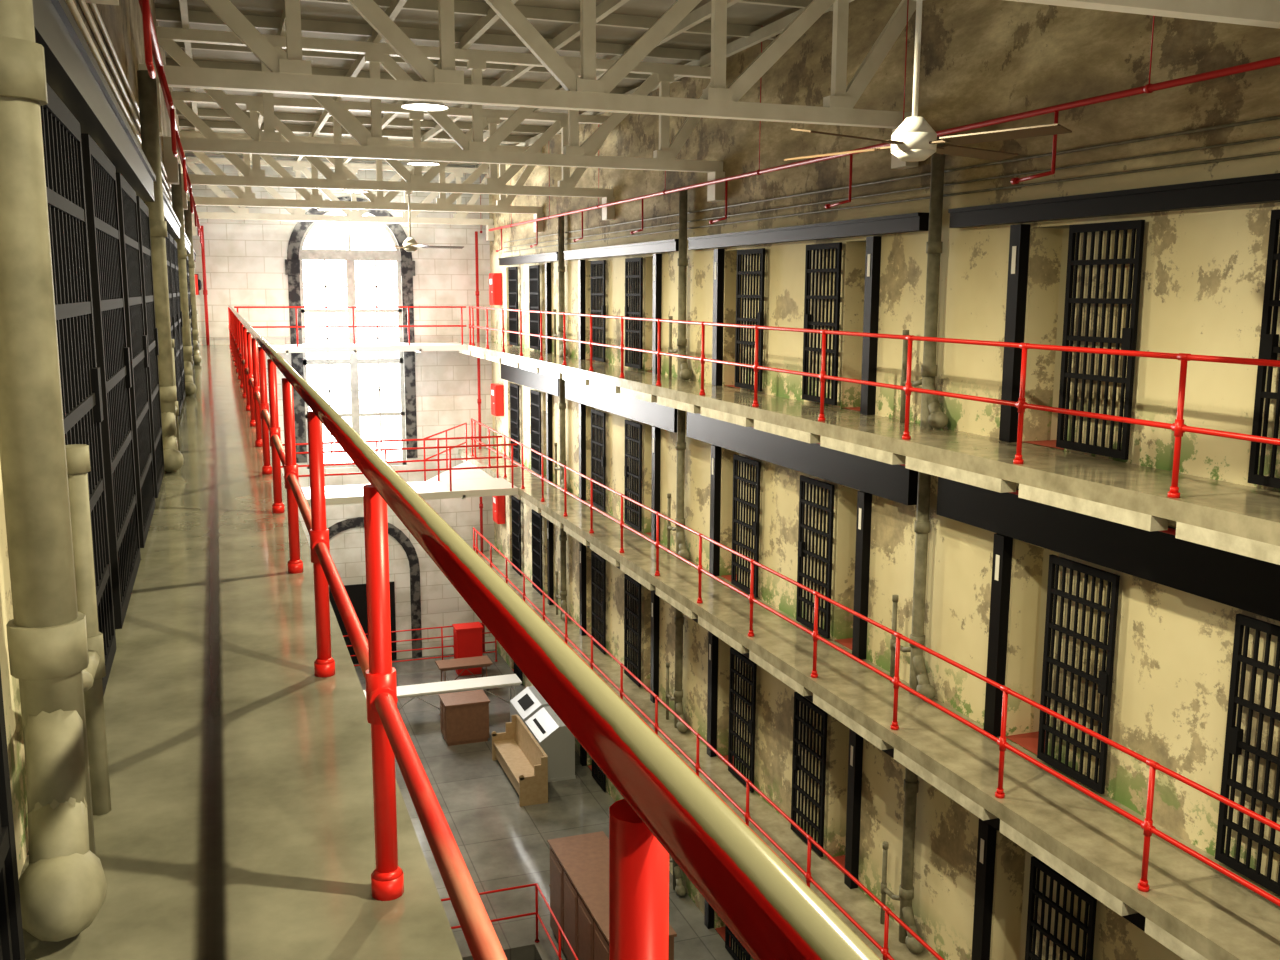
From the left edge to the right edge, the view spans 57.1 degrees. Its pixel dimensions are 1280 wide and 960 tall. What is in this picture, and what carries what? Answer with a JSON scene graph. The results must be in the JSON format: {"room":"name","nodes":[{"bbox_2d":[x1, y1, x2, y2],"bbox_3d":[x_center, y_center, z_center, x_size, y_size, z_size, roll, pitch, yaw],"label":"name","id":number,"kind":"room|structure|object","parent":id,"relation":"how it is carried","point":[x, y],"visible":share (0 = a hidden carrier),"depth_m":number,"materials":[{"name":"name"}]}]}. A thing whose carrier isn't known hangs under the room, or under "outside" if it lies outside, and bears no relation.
{"room":"prison cell block","nodes":[
{"label":"prison cell block","id":0,"kind":"room"},
{"bbox_2d":[0,0,187,879],"bbox_3d":[-4.210,1.794,10.063,0.350,14.208,45.000,-3,10,-19],"label":"block","id":1,"kind":"object","parent":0,"point":[123,22],"depth_m":3.05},
{"bbox_2d":[185,153,494,663],"bbox_3d":[-7.977,-1.829,32.490,8.550,14.208,0.480,-3,10,-19],"label":"wall","id":2,"kind":"structure","parent":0,"point":[404,394],"depth_m":32.47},
{"bbox_2d":[19,345,462,959],"bbox_3d":[-3.583,-0.025,9.995,0.965,0.270,45.000,-3,10,-19],"label":"slab","id":3,"kind":"object","parent":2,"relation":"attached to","point":[239,824],"visible":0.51,"depth_m":3.65,"materials":[{"name":"concrete"}]},
{"bbox_2d":[200,226,209,344],"bbox_3d":[-11.255,-5.019,30.398,0.110,3.050,0.110,-3,10,-19],"label":"standpipe","id":4,"kind":"object","parent":3,"relation":"on","point":[205,293],"visible":1,"depth_m":30.38,"materials":[{"name":"red metal"}]},
{"bbox_2d":[228,305,880,959],"bbox_3d":[-3.086,-0.635,9.603,0.075,1.063,42.770,-3,10,-19],"label":"railing","id":5,"kind":"object","parent":3,"relation":"on","point":[666,809],"visible":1,"depth_m":1.42,"materials":[{"name":"red metal"}]},
{"bbox_2d":[480,0,1279,251],"bbox_3d":[3.124,-4.174,11.815,0.072,2.520,44.920,-3,10,-19],"label":"pipes","id":6,"kind":"object","parent":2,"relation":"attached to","point":[1148,88],"visible":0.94,"depth_m":11.13,"materials":[{"name":"red metal"}]},
{"bbox_2d":[423,423,492,480],"bbox_3d":[-4.831,-0.699,29.402,1.645,1.120,3.080,-3,10,-19],"label":"staircase","id":7,"kind":"structure","parent":0,"point":[466,473],"depth_m":28.95,"materials":[{"name":"metal"}]},
{"bbox_2d":[154,0,832,167],"bbox_3d":[-0.320,-5.206,10.336,8.550,0.440,45.800,-3,10,-19],"label":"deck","id":8,"kind":"object","parent":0,"point":[619,23],"visible":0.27,"depth_m":16.26,"materials":[{"name":"white metal"}]},
{"bbox_2d":[185,157,493,240],"bbox_3d":[-7.761,-7.381,31.065,7.973,1.930,0.300,-3,10,-19],"label":"roof truss","id":9,"kind":"object","parent":8,"relation":"attached to","point":[242,213],"visible":0.72,"depth_m":30.95,"materials":[{"name":"white metal"}]},
{"bbox_2d":[179,130,543,231],"bbox_3d":[-5.993,-6.589,26.185,7.973,1.930,0.300,-3,10,-19],"label":"roof truss","id":10,"kind":"object","parent":8,"relation":"attached to","point":[247,198],"visible":0.71,"depth_m":26.12,"materials":[{"name":"white metal"}]},
{"bbox_2d":[317,200,337,210],"bbox_3d":[-6.975,-6.140,26.237,0.460,0.220,0.479,-3,10,-19],"label":"pendant lamp","id":11,"kind":"object","parent":10,"relation":"hanging from","point":[322,209],"visible":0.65,"depth_m":26.20,"materials":[{"name":"white paint"}]},
{"bbox_2d":[156,26,724,201],"bbox_3d":[-2.459,-5.005,16.426,7.973,1.930,0.300,-3,10,-19],"label":"roof truss","id":12,"kind":"object","parent":8,"relation":"attached to","point":[268,141],"visible":0.84,"depth_m":16.26,"materials":[{"name":"white metal"}]},
{"bbox_2d":[65,0,184,230],"bbox_3d":[-3.720,-2.712,8.595,0.030,0.270,43.100,-3,10,-19],"label":"conduit","id":13,"kind":"object","parent":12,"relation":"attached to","point":[70,3],"visible":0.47,"depth_m":6.71,"materials":[{"name":"grey metal"}]},
{"bbox_2d":[407,161,439,165],"bbox_3d":[-3.064,-4.576,16.610,0.460,0.220,0.479,-3,10,-19],"label":"pendant lamp","id":14,"kind":"object","parent":12,"relation":"hanging from","point":[415,163],"visible":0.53,"depth_m":16.60,"materials":[{"name":"white paint"}]},
{"bbox_2d":[138,0,917,168],"bbox_3d":[-0.692,-4.212,11.546,7.973,1.930,0.300,-3,10,-19],"label":"roof truss","id":15,"kind":"object","parent":8,"relation":"attached to","point":[291,75],"visible":0.88,"depth_m":11.54,"materials":[{"name":"white metal"}]},
{"bbox_2d":[401,101,447,110],"bbox_3d":[-2.097,-3.742,11.447,0.460,0.220,0.479,-3,10,-19],"label":"pendant lamp","id":16,"kind":"object","parent":15,"relation":"hanging from","point":[409,105],"visible":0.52,"depth_m":11.44,"materials":[{"name":"white paint"}]},
{"bbox_2d":[85,0,1279,28],"bbox_3d":[1.076,-3.420,6.666,7.973,1.930,0.300,-3,10,-19],"label":"roof truss","id":17,"kind":"object","parent":8,"relation":"attached to","point":[1261,13],"visible":0.92,"depth_m":7.59,"materials":[{"name":"white metal"}]},
{"bbox_2d":[784,0,1071,161],"bbox_3d":[1.656,-2.429,7.037,1.520,1.000,1.520,1,9,5],"label":"fan","id":18,"kind":"object","parent":17,"relation":"hanging from","point":[914,140],"visible":1,"depth_m":6.99,"materials":[{"name":"white metal"}]},
{"bbox_2d":[353,650,733,959],"bbox_3d":[-0.379,8.752,12.580,7.850,0.300,45.000,-3,10,-19],"label":"ground","id":19,"kind":"structure","parent":0,"point":[502,844],"depth_m":23.52,"materials":[{"name":"concrete"}]},
{"bbox_2d":[343,623,497,665],"bbox_3d":[-6.285,4.731,32.812,4.680,1.168,0.080,-3,10,-19],"label":"railing","id":20,"kind":"object","parent":19,"relation":"on","point":[442,636],"depth_m":32.94,"materials":[{"name":"red metal"}]},
{"bbox_2d":[363,674,521,709],"bbox_3d":[-5.568,5.540,28.953,5.300,0.800,0.700,-3,10,-19],"label":"table","id":21,"kind":"object","parent":19,"relation":"on","point":[407,691],"visible":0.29,"depth_m":29.18,"materials":[{"name":"white paint"}]},
{"bbox_2d":[435,655,492,689],"bbox_3d":[-4.668,5.199,31.161,1.400,0.780,0.700,-3,10,-19],"label":"table","id":22,"kind":"object","parent":19,"relation":"on","point":[479,661],"visible":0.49,"depth_m":30.98,"materials":[{"name":"brown wood"}]},
{"bbox_2d":[439,689,489,745],"bbox_3d":[-4.161,5.629,27.810,1.080,1.000,0.860,-3,10,-19],"label":"base cabinet","id":23,"kind":"object","parent":19,"relation":"on","point":[464,716],"visible":1,"depth_m":27.47,"materials":[{"name":"brown wood"}]},
{"bbox_2d":[452,622,482,675],"bbox_3d":[-4.771,4.688,32.547,0.780,1.350,0.560,-3,10,-19],"label":"cabinet","id":24,"kind":"object","parent":19,"relation":"on","point":[467,637],"visible":0.84,"depth_m":32.31,"materials":[{"name":"red metal"}]},
{"bbox_2d":[475,231,484,651],"bbox_3d":[-4.553,-0.903,33.472,0.110,12.098,0.110,-3,10,-19],"label":"standpipe","id":25,"kind":"object","parent":19,"relation":"on","point":[476,232],"visible":0.73,"depth_m":33.15,"materials":[{"name":"red metal"}]},
{"bbox_2d":[441,883,578,959],"bbox_3d":[-1.794,7.384,16.902,1.800,1.018,4.200,-3,10,-19],"label":"guard","id":26,"kind":"object","parent":19,"relation":"on","point":[537,888],"visible":0.62,"depth_m":18.73,"materials":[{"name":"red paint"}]},
{"bbox_2d":[492,714,547,806],"bbox_3d":[-2.623,6.020,25.418,0.615,1.000,2.600,-3,10,-19],"label":"bench","id":27,"kind":"object","parent":19,"relation":"on","point":[523,760],"visible":1,"depth_m":25.16,"materials":[{"name":"beige wood"}]},
{"bbox_2d":[510,686,548,723],"bbox_3d":[-2.488,5.601,27.335,0.806,1.220,1.324,-3,10,-19],"label":"waste bin","id":28,"kind":"object","parent":19,"relation":"on","point":[529,701],"visible":0.35,"depth_m":27.17,"materials":[{"name":"grey metal"}]},
{"bbox_2d":[525,706,575,781],"bbox_3d":[-2.000,5.820,25.988,0.806,1.220,1.324,-3,10,-19],"label":"waste bin","id":29,"kind":"object","parent":19,"relation":"on","point":[556,740],"visible":0.57,"depth_m":25.45,"materials":[{"name":"grey metal"}]},
{"bbox_2d":[547,831,676,959],"bbox_3d":[-0.514,6.920,17.990,0.980,1.600,3.360,-3,10,-19],"label":"cabinet","id":30,"kind":"object","parent":19,"relation":"on","point":[579,864],"visible":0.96,"depth_m":18.16,"materials":[{"name":"brown wood"}]},
{"bbox_2d":[489,0,1279,959],"bbox_3d":[4.100,1.356,13.002,1.600,14.208,45.000,-3,10,-19],"label":"wall","id":31,"kind":"structure","parent":0,"point":[1203,273],"depth_m":12.35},
{"bbox_2d":[0,83,193,959],"bbox_3d":[-3.628,-1.006,8.690,0.101,2.000,40.700,-3,10,-19],"label":"doors","id":32,"kind":"structure","parent":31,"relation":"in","point":[107,332],"depth_m":4.78,"materials":[{"name":"black metal"}]},
{"bbox_2d":[0,0,201,941],"bbox_3d":[-2.607,-1.089,6.023,0.197,3.100,36.836,-3,10,-19],"label":"drainpipes","id":33,"kind":"object","parent":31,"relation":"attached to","point":[56,644],"visible":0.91,"depth_m":2.68,"materials":[{"name":"beige metal"}]},
{"bbox_2d":[33,0,195,261],"bbox_3d":[-3.818,-2.244,9.109,0.147,0.190,42.420,-3,10,-19],"label":"header","id":34,"kind":"object","parent":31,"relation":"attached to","point":[73,73],"visible":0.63,"depth_m":4.44,"materials":[{"name":"black paint"}]},
{"bbox_2d":[138,0,202,248],"bbox_3d":[-3.607,-2.767,9.003,0.102,0.591,43.800,-3,10,-19],"label":"pipes","id":35,"kind":"object","parent":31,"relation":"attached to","point":[151,46],"visible":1,"depth_m":8.24,"materials":[{"name":"red metal"}]},
{"bbox_2d":[195,274,201,294],"bbox_3d":[-11.198,-4.943,29.704,0.229,0.520,0.850,-3,10,-19],"label":"bell","id":36,"kind":"object","parent":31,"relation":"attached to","point":[198,284],"visible":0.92,"depth_m":29.55,"materials":[{"name":"red paint"}]},
{"bbox_2d":[171,91,614,219],"bbox_3d":[-4.226,-5.797,21.305,7.973,1.930,0.300,-3,10,-19],"label":"roof truss","id":37,"kind":"object","parent":31,"relation":"attached to","point":[255,177],"visible":0.69,"depth_m":21.18,"materials":[{"name":"white metal"}]},
{"bbox_2d":[343,179,367,192],"bbox_3d":[-5.179,-5.350,21.367,0.460,0.220,0.479,-3,10,-19],"label":"pendant lamp","id":38,"kind":"object","parent":37,"relation":"hanging from","point":[345,190],"visible":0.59,"depth_m":21.37,"materials":[{"name":"white paint"}]},
{"bbox_2d":[355,191,463,251],"bbox_3d":[-4.211,-4.731,21.484,1.520,1.090,1.520,3,10,19],"label":"fan","id":39,"kind":"object","parent":37,"relation":"hanging from","point":[409,245],"visible":1,"depth_m":21.45,"materials":[{"name":"white metal"}]},
{"bbox_2d":[489,273,501,304],"bbox_3d":[-3.955,-5.194,31.991,0.266,0.850,0.600,-3,10,-19],"label":"firebox","id":40,"kind":"object","parent":31,"relation":"attached to","point":[495,279],"visible":1,"depth_m":31.75,"materials":[{"name":"red paint"}]},
{"bbox_2d":[491,383,503,415],"bbox_3d":[-3.967,-2.217,32.470,0.266,0.850,0.600,-3,10,-19],"label":"firebox","id":41,"kind":"object","parent":31,"relation":"attached to","point":[497,394],"visible":1,"depth_m":32.23,"materials":[{"name":"red paint"}]},
{"bbox_2d":[493,496,504,523],"bbox_3d":[-3.980,0.761,32.949,0.266,0.850,0.600,-3,10,-19],"label":"firebox","id":42,"kind":"object","parent":31,"relation":"attached to","point":[498,501],"visible":0.85,"depth_m":32.70,"materials":[{"name":"red paint"}]},
{"bbox_2d":[514,662,750,959],"bbox_3d":[3.116,7.326,14.045,0.060,2.000,39.040,-3,10,-19],"label":"doors","id":43,"kind":"structure","parent":31,"relation":"in","point":[596,771],"depth_m":18.89,"materials":[{"name":"black metal"}]},
{"bbox_2d":[475,550,934,959],"bbox_3d":[2.858,5.590,13.239,1.000,0.270,45.000,-3,10,-19],"label":"slab","id":44,"kind":"object","parent":31,"relation":"attached to","point":[861,908],"visible":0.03,"depth_m":17.55,"materials":[{"name":"concrete"}]},
{"bbox_2d":[473,527,943,959],"bbox_3d":[1.970,4.751,14.352,0.084,1.025,38.970,-3,10,-19],"label":"railing","id":45,"kind":"object","parent":44,"relation":"on","point":[886,955],"visible":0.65,"depth_m":16.11,"materials":[{"name":"red metal"}]},
{"bbox_2d":[553,131,947,953],"bbox_3d":[4.282,2.896,9.918,0.197,12.148,36.836,-3,10,-19],"label":"drainpipes","id":46,"kind":"object","parent":31,"relation":"attached to","point":[932,415],"visible":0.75,"depth_m":13.49,"materials":[{"name":"metal"}]},
{"bbox_2d":[511,495,1096,959],"bbox_3d":[3.129,4.348,13.566,0.060,2.000,39.040,-3,10,-19],"label":"doors","id":47,"kind":"structure","parent":31,"relation":"in","point":[632,599],"depth_m":16.24,"materials":[{"name":"black metal"}]},
{"bbox_2d":[457,342,1279,564],"bbox_3d":[2.884,-0.365,12.282,1.000,0.270,45.000,-3,10,-19],"label":"slab","id":48,"kind":"object","parent":31,"relation":"attached to","point":[1244,520],"visible":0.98,"depth_m":10.62,"materials":[{"name":"concrete"}]},
{"bbox_2d":[234,306,466,354],"bbox_3d":[-7.669,-4.011,31.242,5.879,1.221,1.530,-3,10,-19],"label":"walkway","id":49,"kind":"object","parent":48,"relation":"attached to","point":[353,347],"visible":0.89,"depth_m":30.78,"materials":[{"name":"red metal"}]},
{"bbox_2d":[469,306,1279,497],"bbox_3d":[1.995,-1.204,13.395,0.084,1.025,38.970,-3,10,-19],"label":"railing","id":50,"kind":"object","parent":48,"relation":"on","point":[1178,427],"visible":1,"depth_m":11.04,"materials":[{"name":"red metal"}]},
{"bbox_2d":[656,402,1175,534],"bbox_3d":[2.988,2.873,12.092,0.044,6.164,43.400,-3,10,-19],"label":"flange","id":51,"kind":"object","parent":48,"relation":"attached to","point":[1169,531],"depth_m":8.88,"materials":[{"name":"red"}]},
{"bbox_2d":[458,447,1279,959],"bbox_3d":[2.871,2.612,12.761,1.000,0.270,45.000,-3,10,-19],"label":"slab","id":52,"kind":"object","parent":31,"relation":"attached to","point":[1191,908],"visible":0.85,"depth_m":11.17,"materials":[{"name":"concrete"}]},
{"bbox_2d":[281,436,517,506],"bbox_3d":[-5.822,-0.200,26.585,5.879,1.221,1.600,-3,10,-19],"label":"walkway","id":53,"kind":"object","parent":52,"relation":"attached to","point":[484,487],"visible":0.52,"depth_m":26.70,"materials":[{"name":"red metal"}]},
{"bbox_2d":[471,418,1279,906],"bbox_3d":[1.982,1.774,13.873,0.084,1.025,38.970,-3,10,-19],"label":"railing","id":54,"kind":"object","parent":52,"relation":"on","point":[1147,824],"visible":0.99,"depth_m":11.05,"materials":[{"name":"red metal"}]},
{"bbox_2d":[498,173,1279,959],"bbox_3d":[3.545,2.938,12.175,0.147,11.335,43.240,-3,10,-19],"label":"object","id":55,"kind":"object","parent":31,"relation":"attached to","point":[1252,585],"visible":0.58,"depth_m":12.46,"materials":[{"name":"black paint"}]},
{"bbox_2d":[503,115,1279,251],"bbox_3d":[3.635,-2.938,11.222,0.028,0.272,43.100,-3,10,-19],"label":"conduit","id":56,"kind":"object","parent":31,"relation":"attached to","point":[1273,117],"visible":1,"depth_m":11.42,"materials":[{"name":"metal"}]},
{"bbox_2d":[508,209,1279,488],"bbox_3d":[3.154,-1.607,12.608,0.060,2.000,39.040,-3,10,-19],"label":"doors","id":57,"kind":"structure","parent":31,"relation":"in","point":[1269,349],"depth_m":10.56,"materials":[{"name":"black metal"}]},
{"bbox_2d":[510,383,1279,895],"bbox_3d":[3.142,1.371,13.087,0.060,2.000,39.040,-3,10,-19],"label":"doors","id":58,"kind":"structure","parent":31,"relation":"in","point":[1234,744],"depth_m":10.83,"materials":[{"name":"black metal"}]}
]}

